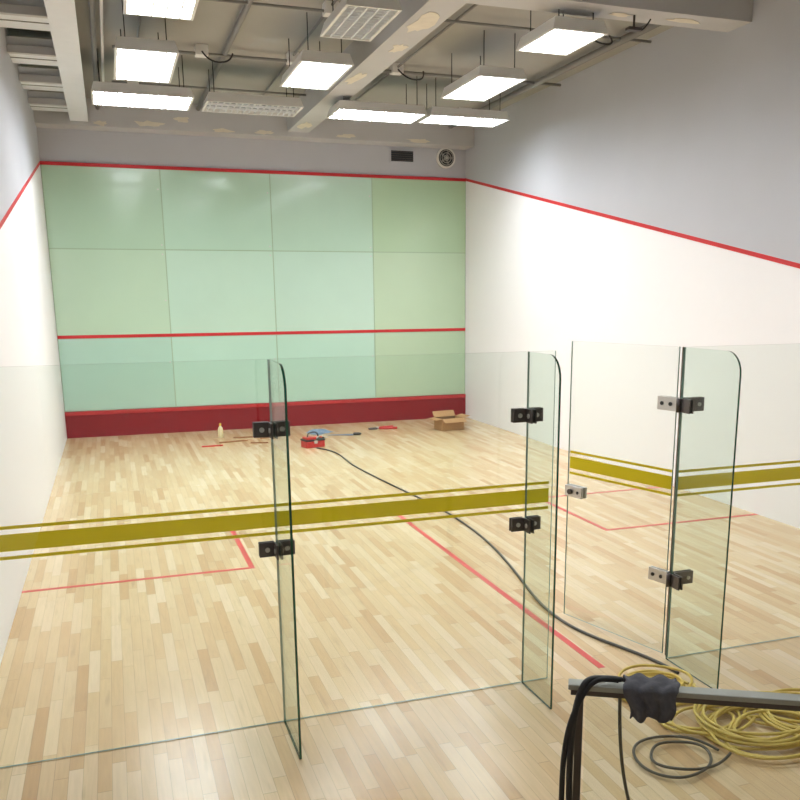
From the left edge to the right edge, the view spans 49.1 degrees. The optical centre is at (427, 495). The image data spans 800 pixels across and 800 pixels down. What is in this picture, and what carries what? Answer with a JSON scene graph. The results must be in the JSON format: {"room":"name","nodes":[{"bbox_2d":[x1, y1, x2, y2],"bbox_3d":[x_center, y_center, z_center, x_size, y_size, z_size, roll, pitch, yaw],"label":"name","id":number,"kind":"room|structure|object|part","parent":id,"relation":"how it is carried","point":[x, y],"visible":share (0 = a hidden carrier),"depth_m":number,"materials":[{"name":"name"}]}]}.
{"room":"squash court","nodes":[
{"label":"squash court","id":0,"kind":"room"},
{"bbox_2d":[0,27,66,663],"bbox_3d":[-3.370,-1.868,6.292,0.150,5.800,19.050,-5,14,-19],"label":"wall","id":1,"kind":"structure","parent":0,"point":[33,434],"depth_m":9.69,"materials":[{"name":"white paint"}]},
{"bbox_2d":[0,161,39,228],"bbox_3d":[-4.473,-3.103,9.419,0.004,2.570,12.050,-5,14,-19],"label":"trim","id":2,"kind":"structure","parent":1,"relation":"attached to","point":[8,212],"depth_m":10.09,"materials":[{"name":"red paint"}]},
{"bbox_2d":[37,128,465,431],"bbox_3d":[-2.901,-4.132,16.425,7.990,5.900,0.200,-5,14,-19],"label":"wall","id":3,"kind":"structure","parent":0,"point":[55,145],"depth_m":15.65,"materials":[{"name":"white paint"}]},
{"bbox_2d":[41,165,163,248],"bbox_3d":[-5.585,-4.959,15.133,1.898,1.340,0.028,-5,14,-19],"label":"panel","id":4,"kind":"object","parent":3,"relation":"attached to","point":[86,207],"visible":1,"depth_m":15.11,"materials":[{"name":"green glass"}]},
{"bbox_2d":[58,337,175,411],"bbox_3d":[-5.569,-2.184,15.766,1.898,1.267,0.028,-5,14,-19],"label":"panel","id":5,"kind":"object","parent":3,"relation":"attached to","point":[99,384],"visible":1,"depth_m":15.74,"materials":[{"name":"green glass"}]},
{"bbox_2d":[160,170,271,249],"bbox_3d":[-3.778,-5.112,15.757,1.902,1.340,0.028,-5,14,-19],"label":"panel","id":6,"kind":"object","parent":3,"relation":"attached to","point":[203,210],"visible":1,"depth_m":15.73,"materials":[{"name":"green glass"}]},
{"bbox_2d":[172,335,278,406],"bbox_3d":[-3.762,-2.337,16.390,1.902,1.267,0.028,-5,14,-19],"label":"panel","id":7,"kind":"object","parent":3,"relation":"attached to","point":[236,379],"visible":1,"depth_m":16.36,"materials":[{"name":"green glass"}]},
{"bbox_2d":[40,165,465,411],"bbox_3d":[-2.861,-3.820,16.385,7.682,4.168,0.023,-5,14,-19],"label":"backing","id":8,"kind":"object","parent":3,"relation":"attached to","point":[165,249],"visible":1,"depth_m":16.17,"materials":[{"name":"green"}]},
{"bbox_2d":[49,249,169,335],"bbox_3d":[-5.577,-3.554,15.454,1.898,1.507,0.028,-5,14,-19],"label":"panel","id":9,"kind":"object","parent":8,"relation":"attached to","point":[97,292],"visible":1,"depth_m":15.43,"materials":[{"name":"green glass"}]},
{"bbox_2d":[166,250,275,333],"bbox_3d":[-3.770,-3.707,16.078,1.902,1.507,0.028,-5,14,-19],"label":"panel","id":10,"kind":"object","parent":8,"relation":"attached to","point":[210,291],"visible":1,"depth_m":16.05,"materials":[{"name":"green glass"}]},
{"bbox_2d":[57,328,464,338],"bbox_3d":[-2.852,-3.064,16.542,7.682,0.055,0.008,-5,14,-19],"label":"service line","id":11,"kind":"object","parent":8,"relation":"attached to","point":[438,329],"visible":1,"depth_m":16.39,"materials":[{"name":"red paint"}]},
{"bbox_2d":[273,251,373,331],"bbox_3d":[-1.956,-3.861,16.704,1.912,1.507,0.028,-5,14,-19],"label":"panel","id":12,"kind":"object","parent":8,"relation":"attached to","point":[315,291],"visible":1,"depth_m":16.68,"materials":[{"name":"green glass"}]},
{"bbox_2d":[374,253,464,329],"bbox_3d":[-0.144,-4.014,17.330,1.898,1.507,0.028,-5,14,-19],"label":"panel","id":13,"kind":"object","parent":8,"relation":"attached to","point":[412,290],"visible":1,"depth_m":17.30,"materials":[{"name":"green glass"}]},
{"bbox_2d":[375,331,464,397],"bbox_3d":[-0.136,-2.644,17.643,1.898,1.267,0.028,-5,14,-19],"label":"panel","id":14,"kind":"object","parent":8,"relation":"attached to","point":[409,372],"visible":1,"depth_m":17.62,"materials":[{"name":"green glass"}]},
{"bbox_2d":[40,161,465,180],"bbox_3d":[-2.872,-5.875,15.913,7.690,0.055,0.036,-5,14,-19],"label":"trim","id":15,"kind":"structure","parent":3,"relation":"attached to","point":[41,162],"depth_m":15.75,"materials":[{"name":"red paint"}]},
{"bbox_2d":[33,98,473,149],"bbox_3d":[-2.811,-6.587,15.559,7.688,0.430,0.429,-5,14,-19],"label":"ceiling beam","id":16,"kind":"structure","parent":3,"relation":"attached to","point":[117,118],"depth_m":15.30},
{"bbox_2d":[270,174,372,251],"bbox_3d":[-1.964,-5.266,16.384,1.912,1.340,0.028,-5,14,-19],"label":"panel","id":17,"kind":"object","parent":3,"relation":"attached to","point":[310,213],"visible":1,"depth_m":16.36,"materials":[{"name":"green glass"}]},
{"bbox_2d":[277,333,374,401],"bbox_3d":[-1.948,-2.491,17.017,1.912,1.267,0.028,-5,14,-19],"label":"panel","id":18,"kind":"object","parent":3,"relation":"attached to","point":[338,375],"visible":1,"depth_m":17.00,"materials":[{"name":"green glass"}]},
{"bbox_2d":[389,149,414,163],"bbox_3d":[-0.484,-6.449,16.648,0.500,0.250,0.044,-5,14,-19],"label":"air vent","id":19,"kind":"object","parent":3,"relation":"in","point":[406,156],"visible":1,"depth_m":16.64,"materials":[{"name":"grey metal"}]},
{"bbox_2d":[372,178,464,252],"bbox_3d":[-0.153,-5.419,17.010,1.898,1.340,0.028,-5,14,-19],"label":"panel","id":20,"kind":"object","parent":3,"relation":"attached to","point":[408,215],"visible":1,"depth_m":16.99,"materials":[{"name":"green glass"}]},
{"bbox_2d":[436,148,454,168],"bbox_3d":[0.359,-6.522,16.923,0.380,0.380,0.074,-5,14,-19],"label":"exhaust fan","id":21,"kind":"object","parent":3,"relation":"attached to","point":[445,158],"visible":1,"depth_m":16.90,"materials":[{"name":"white plastic"}]},
{"bbox_2d":[7,0,673,110],"bbox_3d":[0.307,-4.935,6.940,7.690,0.150,19.050,-5,14,-19],"label":"ceiling","id":22,"kind":"structure","parent":0,"point":[265,31],"depth_m":11.45,"materials":[{"name":"paint"}]},
{"bbox_2d":[0,0,104,121],"bbox_3d":[-4.496,-5.473,10.589,1.095,0.370,8.000,-5,14,-19],"label":"ceiling beam","id":23,"kind":"structure","parent":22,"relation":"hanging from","point":[58,17],"depth_m":10.52,"materials":[{"name":"metal"}]},
{"bbox_2d":[91,50,193,110],"bbox_3d":[-3.946,-5.715,12.040,1.320,0.550,0.900,-5,14,-19],"label":"ceiling light","id":24,"kind":"object","parent":22,"relation":"hanging from","point":[102,93],"visible":0.99,"depth_m":11.88,"materials":[{"name":"white plastic"}]},
{"bbox_2d":[93,92,189,106],"bbox_3d":[-3.945,-5.486,12.093,1.260,0.001,0.840,-5,14,-19],"label":"diffuser","id":25,"kind":"object","parent":24,"relation":"attached to","point":[93,92],"depth_m":12.10,"materials":[{"name":"white plastic"}]},
{"bbox_2d":[114,0,178,82],"bbox_3d":[-3.330,-5.307,10.235,0.680,0.550,1.500,-5,14,-19],"label":"ceiling light","id":26,"kind":"object","parent":22,"relation":"hanging from","point":[135,59],"visible":0.99,"depth_m":9.99,"materials":[{"name":"white plastic"}]},
{"bbox_2d":[123,0,198,20],"bbox_3d":[-2.399,-4.766,7.841,0.650,0.550,1.250,-5,14,-19],"label":"ceiling light","id":27,"kind":"object","parent":22,"relation":"hanging from","point":[171,9],"visible":1,"depth_m":8.25,"materials":[{"name":"white plastic"}]},
{"bbox_2d":[201,62,303,116],"bbox_3d":[-2.539,-5.852,12.604,1.360,0.550,0.750,-5,14,-19],"label":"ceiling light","id":28,"kind":"object","parent":22,"relation":"hanging from","point":[219,102],"visible":0.91,"depth_m":12.49,"materials":[{"name":"white metal"}]},
{"bbox_2d":[207,102,294,110],"bbox_3d":[-2.538,-5.623,12.656,1.300,0.001,0.690,-5,14,-19],"label":"diffuser","id":29,"kind":"object","parent":28,"relation":"attached to","point":[213,102],"depth_m":12.65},
{"bbox_2d":[279,12,353,89],"bbox_3d":[-1.387,-5.430,10.726,0.640,0.550,1.350,-5,14,-19],"label":"ceiling light","id":30,"kind":"object","parent":22,"relation":"hanging from","point":[320,70],"visible":0.97,"depth_m":10.54,"materials":[{"name":"white plastic"}]},
{"bbox_2d":[320,0,401,41],"bbox_3d":[-0.684,-4.964,8.666,0.550,0.550,1.100,-5,14,-19],"label":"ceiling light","id":31,"kind":"object","parent":22,"relation":"hanging from","point":[360,20],"visible":1,"depth_m":8.61,"materials":[{"name":"white metal"}]},
{"bbox_2d":[326,76,426,123],"bbox_3d":[-0.775,-5.990,13.162,1.370,0.550,0.750,-5,14,-19],"label":"ceiling light","id":32,"kind":"object","parent":22,"relation":"hanging from","point":[343,109],"visible":1,"depth_m":13.04,"materials":[{"name":"white plastic"}]},
{"bbox_2d":[339,109,417,117],"bbox_3d":[-0.773,-5.761,13.214,1.310,0.001,0.690,-5,14,-19],"label":"diffuser","id":33,"kind":"object","parent":32,"relation":"attached to","point":[339,109],"depth_m":13.21,"materials":[{"name":"white plastic"}]},
{"bbox_2d":[287,0,469,132],"bbox_3d":[0.817,-4.685,6.954,0.380,0.350,18.610,-5,14,-19],"label":"ceiling beam","id":34,"kind":"structure","parent":22,"relation":"attached to","point":[373,57],"depth_m":10.84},
{"bbox_2d":[112,0,660,128],"bbox_3d":[-0.769,-5.770,11.555,6.400,0.264,8.600,-5,14,-19],"label":"conduit","id":35,"kind":"object","parent":22,"relation":"attached to","point":[201,50],"depth_m":11.50,"materials":[{"name":"grey metal"}]},
{"bbox_2d":[93,12,699,142],"bbox_3d":[-1.268,-5.659,11.904,6.306,0.222,7.703,-5,14,-19],"label":"paint","id":36,"kind":"object","parent":22,"relation":"attached to","point":[427,20],"visible":1,"depth_m":11.44,"materials":[{"name":"paint"}]},
{"bbox_2d":[417,78,509,126],"bbox_3d":[0.556,-6.091,13.570,1.300,0.550,0.650,-5,14,-19],"label":"ceiling light","id":37,"kind":"object","parent":22,"relation":"hanging from","point":[461,116],"visible":0.94,"depth_m":13.46,"materials":[{"name":"white plastic"}]},
{"bbox_2d":[441,30,526,101],"bbox_3d":[0.714,-5.608,11.451,0.660,0.550,1.350,-5,14,-19],"label":"ceiling light","id":38,"kind":"object","parent":22,"relation":"hanging from","point":[483,82],"visible":1,"depth_m":11.27,"materials":[{"name":"white plastic"}]},
{"bbox_2d":[516,9,607,55],"bbox_3d":[1.429,-5.132,9.344,0.640,0.550,0.900,-5,14,-19],"label":"ceiling light","id":39,"kind":"object","parent":22,"relation":"hanging from","point":[559,35],"visible":1,"depth_m":9.24,"materials":[{"name":"white plastic"}]},
{"bbox_2d":[625,15,650,31],"bbox_3d":[2.236,-4.979,9.238,0.287,0.150,0.080,-5,14,-19],"label":"bracket","id":40,"kind":"object","parent":22,"relation":"attached to","point":[631,28],"depth_m":9.21,"materials":[{"name":"grey metal"}]},
{"bbox_2d":[0,417,799,799],"bbox_3d":[0.341,0.694,8.225,7.690,0.102,19.050,-5,14,-19],"label":"floor","id":41,"kind":"structure","parent":0,"point":[384,614],"depth_m":6.59,"materials":[{"name":"brown wood"}]},
{"bbox_2d":[0,359,283,767],"bbox_3d":[-1.648,0.370,4.678,1.680,2.126,0.012,-5,14,-19],"label":"pane","id":42,"kind":"object","parent":41,"relation":"on","point":[252,359],"visible":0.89,"depth_m":4.88,"materials":[{"name":"clear glass"}]},
{"bbox_2d":[253,422,268,437],"bbox_3d":[-0.905,-0.356,4.771,0.088,0.084,0.014,-5,14,-19],"label":"plate","id":43,"kind":"object","parent":42,"relation":"attached to","point":[256,425],"visible":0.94,"depth_m":4.76,"materials":[{"name":"grey metal"}]},
{"bbox_2d":[259,542,274,557],"bbox_3d":[-0.901,0.307,4.922,0.088,0.084,0.014,-5,14,-19],"label":"plate","id":44,"kind":"object","parent":42,"relation":"attached to","point":[262,546],"visible":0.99,"depth_m":4.91,"materials":[{"name":"grey metal"}]},
{"bbox_2d":[0,488,548,551],"bbox_3d":[-0.843,0.135,4.926,3.397,0.090,0.001,-5,14,-19],"label":"stripe","id":45,"kind":"object","parent":42,"relation":"attached to","point":[137,531],"visible":1,"depth_m":4.89,"materials":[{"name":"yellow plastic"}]},
{"bbox_2d":[0,481,548,529],"bbox_3d":[-0.843,0.057,4.909,3.397,0.018,0.001,-5,14,-19],"label":"stripe","id":46,"kind":"object","parent":42,"relation":"attached to","point":[543,482],"visible":1,"depth_m":4.87,"materials":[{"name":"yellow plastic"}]},
{"bbox_2d":[218,423,222,437],"bbox_3d":[-3.707,-1.158,15.661,0.094,0.250,0.094,-5,14,-19],"label":"plastic bottle","id":47,"kind":"object","parent":41,"relation":"on","point":[220,429],"visible":1,"depth_m":15.63,"materials":[{"name":"beige plastic"}]},
{"bbox_2d":[202,436,269,446],"bbox_3d":[-3.307,-0.945,15.235,1.294,0.020,0.818,-5,14,-19],"label":"batten","id":48,"kind":"object","parent":41,"relation":"on","point":[243,436],"visible":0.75,"depth_m":15.14,"materials":[{"name":"brown wood"}]},
{"bbox_2d":[65,394,465,437],"bbox_3d":[-2.835,-1.551,16.866,7.682,0.470,0.044,-5,14,-19],"label":"board","id":49,"kind":"object","parent":41,"relation":"on","point":[82,424],"visible":0.98,"depth_m":16.66,"materials":[{"name":"red wood"}]},
{"bbox_2d":[267,359,301,758],"bbox_3d":[-0.773,0.353,4.734,0.013,2.126,0.462,-5,14,-19],"label":"fin","id":50,"kind":"object","parent":41,"relation":"on","point":[299,752],"visible":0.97,"depth_m":4.71,"materials":[{"name":"clear glass"}]},
{"bbox_2d":[268,422,272,438],"bbox_3d":[-0.850,-0.350,4.747,0.011,0.084,0.091,-5,14,-19],"label":"plate","id":51,"kind":"object","parent":50,"relation":"attached to","point":[270,424],"visible":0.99,"depth_m":4.71,"materials":[{"name":"grey metal"}]},
{"bbox_2d":[273,422,277,438],"bbox_3d":[-0.827,-0.352,4.755,0.011,0.084,0.091,-5,14,-19],"label":"plate","id":52,"kind":"object","parent":50,"relation":"attached to","point":[275,425],"visible":1,"depth_m":4.72,"materials":[{"name":"grey metal"}]},
{"bbox_2d":[274,542,278,559],"bbox_3d":[-0.846,0.312,4.898,0.011,0.084,0.091,-5,14,-19],"label":"plate","id":53,"kind":"object","parent":50,"relation":"attached to","point":[275,543],"visible":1,"depth_m":4.86,"materials":[{"name":"grey metal"}]},
{"bbox_2d":[278,541,282,559],"bbox_3d":[-0.823,0.310,4.907,0.011,0.084,0.091,-5,14,-19],"label":"plate","id":54,"kind":"object","parent":50,"relation":"attached to","point":[280,546],"visible":0.95,"depth_m":4.88,"materials":[{"name":"grey metal"}]},
{"bbox_2d":[300,431,324,447],"bbox_3d":[-1.916,-0.935,14.620,0.350,0.259,0.237,-9,15,-33],"label":"toolbox","id":55,"kind":"object","parent":41,"relation":"on","point":[308,441],"visible":1,"depth_m":14.55,"materials":[{"name":"red plastic"}]},
{"bbox_2d":[302,436,315,439],"bbox_3d":[-1.972,-0.950,14.582,0.170,0.035,0.180,-9,15,-33],"label":"tray","id":56,"kind":"object","parent":55,"relation":"on","point":[307,437],"depth_m":14.53,"materials":[{"name":"red plastic"}]},
{"bbox_2d":[306,429,332,434],"bbox_3d":[-2.006,-1.179,16.092,0.476,0.072,0.416,1,13,7],"label":"rag","id":57,"kind":"object","parent":41,"relation":"on","point":[319,431],"visible":0.92,"depth_m":16.07,"materials":[{"name":"blue fabric"}]},
{"bbox_2d":[334,432,361,434],"bbox_3d":[-1.510,-1.115,15.887,0.625,0.032,0.159,0,13,2],"label":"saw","id":58,"kind":"object","parent":41,"relation":"on","point":[354,433],"visible":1,"depth_m":15.88,"materials":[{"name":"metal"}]},
{"bbox_2d":[368,425,396,429],"bbox_3d":[-0.863,-1.276,16.564,0.543,0.045,0.230,-5,14,-19],"label":"pliers","id":59,"kind":"object","parent":41,"relation":"on","point":[389,426],"visible":1,"depth_m":16.51,"materials":[{"name":"red plastic"}]},
{"bbox_3d":[-0.758,-1.270,16.537,0.375,0.042,0.076,-2,13,-5],"label":"handle","id":60,"kind":"part","parent":59,"relation":"part of","materials":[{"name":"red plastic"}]},
{"bbox_2d":[286,351,555,720],"bbox_3d":[-0.035,0.234,5.236,1.729,2.126,0.012,-5,14,-19],"label":"pane","id":61,"kind":"object","parent":41,"relation":"on","point":[526,351],"visible":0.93,"depth_m":5.46,"materials":[{"name":"clear glass"}]},
{"bbox_2d":[0,506,547,560],"bbox_3d":[-0.842,0.213,4.944,3.397,0.018,0.001,-5,14,-19],"label":"stripe","id":62,"kind":"object","parent":61,"relation":"attached to","point":[542,507],"visible":1,"depth_m":4.90,"materials":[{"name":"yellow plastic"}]},
{"bbox_2d":[274,421,289,436],"bbox_3d":[-0.800,-0.365,4.807,0.088,0.084,0.014,-5,14,-19],"label":"plate","id":63,"kind":"object","parent":61,"relation":"attached to","point":[280,423],"visible":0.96,"depth_m":4.80,"materials":[{"name":"grey metal"}]},
{"bbox_2d":[280,540,294,554],"bbox_3d":[-0.796,0.298,4.959,0.088,0.084,0.014,-5,14,-19],"label":"plate","id":64,"kind":"object","parent":61,"relation":"attached to","point":[287,542],"visible":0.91,"depth_m":4.95,"materials":[{"name":"grey metal"}]},
{"bbox_2d":[509,516,523,531],"bbox_3d":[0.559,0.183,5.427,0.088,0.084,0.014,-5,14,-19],"label":"plate","id":65,"kind":"object","parent":61,"relation":"attached to","point":[514,521],"visible":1,"depth_m":5.42,"materials":[{"name":"grey metal"}]},
{"bbox_2d":[511,408,525,422],"bbox_3d":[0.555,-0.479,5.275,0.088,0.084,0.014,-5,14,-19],"label":"plate","id":66,"kind":"object","parent":61,"relation":"attached to","point":[516,419],"visible":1,"depth_m":5.27,"materials":[{"name":"grey metal"}]},
{"bbox_2d":[529,516,540,529],"bbox_3d":[0.665,0.175,5.463,0.088,0.084,0.014,-5,14,-19],"label":"plate","id":67,"kind":"object","parent":61,"relation":"attached to","point":[537,519],"visible":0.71,"depth_m":5.46,"materials":[{"name":"grey metal"}]},
{"bbox_2d":[532,407,542,421],"bbox_3d":[0.661,-0.488,5.312,0.088,0.084,0.014,-5,14,-19],"label":"plate","id":68,"kind":"object","parent":61,"relation":"attached to","point":[539,410],"visible":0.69,"depth_m":5.31,"materials":[{"name":"grey metal"}]},
{"bbox_2d":[428,410,469,430],"bbox_3d":[0.411,-1.397,16.436,0.737,0.325,0.517,-7,15,-27],"label":"cardboard box","id":69,"kind":"object","parent":41,"relation":"on","point":[446,420],"visible":1,"depth_m":16.39,"materials":[{"name":"brown cardboard"}]},
{"bbox_2d":[316,447,679,673],"bbox_3d":[-0.021,0.192,10.158,0.466,0.022,9.557,-5,14,-19],"label":"cable","id":70,"kind":"object","parent":41,"relation":"on","point":[458,519],"visible":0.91,"depth_m":7.20,"materials":[{"name":"grey plastic"}]},
{"bbox_2d":[521,352,560,708],"bbox_3d":[0.677,0.223,5.266,0.013,2.126,0.402,-5,14,-19],"label":"fin","id":71,"kind":"object","parent":41,"relation":"on","point":[555,358],"visible":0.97,"depth_m":5.25,"materials":[{"name":"clear glass"}]},
{"bbox_2d":[524,517,530,533],"bbox_3d":[0.614,0.189,5.403,0.011,0.084,0.091,-5,14,-19],"label":"plate","id":72,"kind":"object","parent":71,"relation":"attached to","point":[526,521],"visible":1,"depth_m":5.38,"materials":[{"name":"grey metal"}]},
{"bbox_2d":[526,408,532,423],"bbox_3d":[0.610,-0.474,5.252,0.011,0.084,0.091,-5,14,-19],"label":"plate","id":73,"kind":"object","parent":71,"relation":"attached to","point":[528,411],"visible":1,"depth_m":5.23,"materials":[{"name":"grey metal"}]},
{"bbox_2d":[527,517,534,533],"bbox_3d":[0.637,0.187,5.411,0.011,0.084,0.091,-5,14,-19],"label":"plate","id":74,"kind":"object","parent":71,"relation":"attached to","point":[528,518],"visible":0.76,"depth_m":5.38,"materials":[{"name":"grey metal"}]},
{"bbox_2d":[529,408,536,423],"bbox_3d":[0.634,-0.476,5.260,0.011,0.084,0.091,-5,14,-19],"label":"plate","id":75,"kind":"object","parent":71,"relation":"attached to","point":[534,410],"visible":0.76,"depth_m":5.22,"materials":[{"name":"grey metal"}]},
{"bbox_2d":[563,341,680,652],"bbox_3d":[1.343,-0.013,6.224,0.012,2.100,0.965,-9,16,-35],"label":"leaf","id":76,"kind":"object","parent":41,"relation":"on","point":[572,341],"visible":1,"depth_m":6.26,"materials":[{"name":"clear glass"}]},
{"bbox_2d":[565,484,582,498],"bbox_3d":[1.096,-0.026,6.543,0.023,0.085,0.174,-9,16,-35],"label":"case","id":77,"kind":"object","parent":76,"relation":"attached to","point":[575,489],"visible":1,"depth_m":6.52,"materials":[{"name":"silver metal"}]},
{"bbox_2d":[569,483,586,498],"bbox_3d":[1.125,-0.031,6.564,0.023,0.085,0.174,-9,16,-35],"label":"case","id":78,"kind":"object","parent":76,"relation":"attached to","point":[584,488],"visible":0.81,"depth_m":6.50,"materials":[{"name":"silver metal"}]},
{"bbox_2d":[570,472,670,495],"bbox_3d":[1.343,-0.086,6.195,0.001,0.018,0.945,-9,16,-35],"label":"stripe","id":79,"kind":"object","parent":76,"relation":"attached to","point":[573,473],"visible":1,"depth_m":6.16,"materials":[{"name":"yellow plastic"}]},
{"bbox_2d":[570,456,671,489],"bbox_3d":[1.343,-0.164,6.178,0.001,0.090,0.945,-9,16,-35],"label":"stripe","id":80,"kind":"object","parent":76,"relation":"attached to","point":[644,477],"visible":1,"depth_m":6.14,"materials":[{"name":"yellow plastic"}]},
{"bbox_2d":[570,450,671,471],"bbox_3d":[1.342,-0.242,6.160,0.001,0.018,0.945,-9,16,-35],"label":"stripe","id":81,"kind":"object","parent":76,"relation":"attached to","point":[574,452],"visible":1,"depth_m":6.13,"materials":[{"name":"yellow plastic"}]},
{"bbox_2d":[648,566,667,583],"bbox_3d":[1.580,0.550,5.998,0.054,0.090,0.155,-5,14,-19],"label":"leaf plate","id":82,"kind":"object","parent":76,"relation":"attached to","point":[657,572],"depth_m":5.99,"materials":[{"name":"silver metal"}]},
{"bbox_2d":[657,396,675,410],"bbox_3d":[1.573,-0.601,5.735,0.054,0.090,0.155,-5,14,-19],"label":"leaf plate","id":83,"kind":"object","parent":76,"relation":"attached to","point":[665,399],"depth_m":5.73,"materials":[{"name":"silver metal"}]},
{"bbox_2d":[632,735,731,778],"bbox_3d":[1.342,1.404,4.752,0.487,0.035,0.427,-9,16,-34],"label":"cable coil","id":84,"kind":"object","parent":41,"relation":"on","point":[702,769],"visible":1,"depth_m":4.71,"materials":[{"name":"grey rubber"}]},
{"bbox_2d":[568,679,799,799],"bbox_3d":[1.341,1.235,3.360,1.610,1.000,0.060,2,13,10],"label":"metal railing","id":85,"kind":"object","parent":41,"relation":"on","point":[693,695],"visible":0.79,"depth_m":3.29,"materials":[{"name":"silver metal"}]},
{"bbox_3d":[0.593,1.234,3.496,0.030,0.950,0.044,2,13,10],"label":"post","id":86,"kind":"part","parent":85,"relation":"part of","materials":[{"name":"grey"}]},
{"bbox_2d":[559,675,629,799],"bbox_3d":[0.874,1.151,3.650,0.849,1.031,0.147,-11,17,-40],"label":"bundle","id":87,"kind":"object","parent":85,"relation":"hanging from","point":[567,752],"visible":0.98,"depth_m":3.37,"materials":[{"name":"black rubber"}]},
{"bbox_2d":[623,673,679,722],"bbox_3d":[0.852,0.775,3.343,0.216,0.145,0.158,2,13,10],"label":"draped cloth","id":88,"kind":"object","parent":85,"relation":"on","point":[654,697],"visible":1,"depth_m":3.28,"materials":[{"name":"grey fabric"}]},
{"bbox_3d":[1.338,0.759,3.251,1.610,0.023,0.060,2,13,10],"label":"rail","id":89,"kind":"part","parent":85,"relation":"part of","materials":[{"name":"silver metal"}]},
{"bbox_2d":[665,347,741,688],"bbox_3d":[1.735,0.151,5.553,0.013,2.126,0.552,-5,14,-19],"label":"fin","id":90,"kind":"object","parent":41,"relation":"on","point":[684,347],"visible":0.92,"depth_m":5.50,"materials":[{"name":"clear glass"}]},
{"bbox_2d":[670,574,679,590],"bbox_3d":[1.655,0.582,5.854,0.011,0.090,0.100,-5,14,-19],"label":"plate","id":91,"kind":"object","parent":90,"relation":"attached to","point":[674,580],"visible":1,"depth_m":5.84,"materials":[{"name":"grey metal"}]},
{"bbox_2d":[666,573,670,586],"bbox_3d":[1.621,0.573,5.895,0.028,0.090,0.028,-5,14,-19],"label":"knuckle","id":92,"kind":"object","parent":91,"relation":"attached to","point":[668,575],"visible":1,"depth_m":5.88},
{"bbox_2d":[673,573,682,589],"bbox_3d":[1.678,0.580,5.863,0.011,0.090,0.100,-5,14,-19],"label":"plate","id":93,"kind":"object","parent":90,"relation":"attached to","point":[680,577],"visible":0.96,"depth_m":5.83,"materials":[{"name":"grey metal"}]},
{"bbox_2d":[680,398,690,413],"bbox_3d":[1.648,-0.568,5.592,0.011,0.090,0.100,-5,14,-19],"label":"plate","id":94,"kind":"object","parent":90,"relation":"attached to","point":[685,407],"visible":1,"depth_m":5.58,"materials":[{"name":"grey metal"}]},
{"bbox_2d":[676,398,680,412],"bbox_3d":[1.615,-0.577,5.632,0.028,0.090,0.028,-5,14,-19],"label":"knuckle","id":95,"kind":"object","parent":94,"relation":"attached to","point":[678,400],"visible":1,"depth_m":5.62},
{"bbox_2d":[684,398,693,413],"bbox_3d":[1.671,-0.570,5.600,0.011,0.090,0.100,-5,14,-19],"label":"plate","id":96,"kind":"object","parent":90,"relation":"attached to","point":[692,401],"visible":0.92,"depth_m":5.56,"materials":[{"name":"grey metal"}]},
{"bbox_2d":[618,664,799,759],"bbox_3d":[1.830,1.239,5.332,1.066,0.100,1.336,-11,17,-39],"label":"coiled rope","id":97,"kind":"object","parent":41,"relation":"on","point":[725,733],"visible":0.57,"depth_m":5.01,"materials":[{"name":"yellow fabric"}]},
{"bbox_2d":[667,344,799,657],"bbox_3d":[3.227,-0.043,6.363,3.340,2.126,0.012,-5,14,-19],"label":"pane","id":98,"kind":"object","parent":41,"relation":"on","point":[766,344],"visible":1,"depth_m":5.89,"materials":[{"name":"clear glass"}]},
{"bbox_2d":[664,347,683,654],"bbox_3d":[1.643,0.081,5.828,0.011,2.110,0.009,-5,14,-19],"label":"seal","id":99,"kind":"object","parent":98,"relation":"attached to","point":[682,347],"visible":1,"depth_m":5.81,"materials":[{"name":"brown"}]},
{"bbox_2d":[674,570,692,583],"bbox_3d":[1.737,0.562,5.942,0.150,0.090,0.013,-5,14,-19],"label":"plate","id":100,"kind":"object","parent":98,"relation":"attached to","point":[684,574],"visible":0.72,"depth_m":5.94,"materials":[{"name":"grey metal"}]},
{"bbox_2d":[687,397,704,410],"bbox_3d":[1.730,-0.589,5.679,0.150,0.090,0.013,-5,14,-19],"label":"plate","id":101,"kind":"object","parent":98,"relation":"attached to","point":[697,400],"visible":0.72,"depth_m":5.68,"materials":[{"name":"grey metal"}]},
{"bbox_2d":[677,482,799,496],"bbox_3d":[3.227,-0.132,6.350,3.334,0.018,0.001,-5,14,-19],"label":"stripe","id":102,"kind":"object","parent":98,"relation":"attached to","point":[788,484],"visible":1,"depth_m":5.97,"materials":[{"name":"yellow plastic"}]},
{"bbox_2d":[678,466,799,489],"bbox_3d":[3.226,-0.210,6.332,3.334,0.090,0.001,-5,14,-19],"label":"stripe","id":103,"kind":"object","parent":98,"relation":"attached to","point":[788,473],"visible":1,"depth_m":5.95,"materials":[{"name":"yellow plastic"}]},
{"bbox_2d":[679,460,799,472],"bbox_3d":[3.226,-0.288,6.314,3.334,0.018,0.001,-5,14,-19],"label":"stripe","id":104,"kind":"object","parent":98,"relation":"attached to","point":[796,461],"visible":1,"depth_m":5.93,"materials":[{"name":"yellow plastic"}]},
{"bbox_2d":[467,0,752,31],"bbox_3d":[1.934,-5.187,9.081,3.189,0.330,0.400,-5,14,-19],"label":"ceiling beam","id":105,"kind":"structure","parent":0,"point":[714,15],"depth_m":9.17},
{"bbox_2d":[465,0,799,527],"bbox_3d":[4.017,-2.494,8.844,0.150,5.800,19.050,-5,14,-19],"label":"wall","id":106,"kind":"structure","parent":0,"point":[688,131],"depth_m":11.51,"materials":[{"name":"white paint"}]},
{"bbox_2d":[466,178,799,268],"bbox_3d":[2.769,-3.717,11.921,0.004,2.570,12.050,-5,14,-19],"label":"trim","id":107,"kind":"structure","parent":106,"relation":"attached to","point":[731,248],"depth_m":11.34,"materials":[{"name":"red paint"}]}
]}

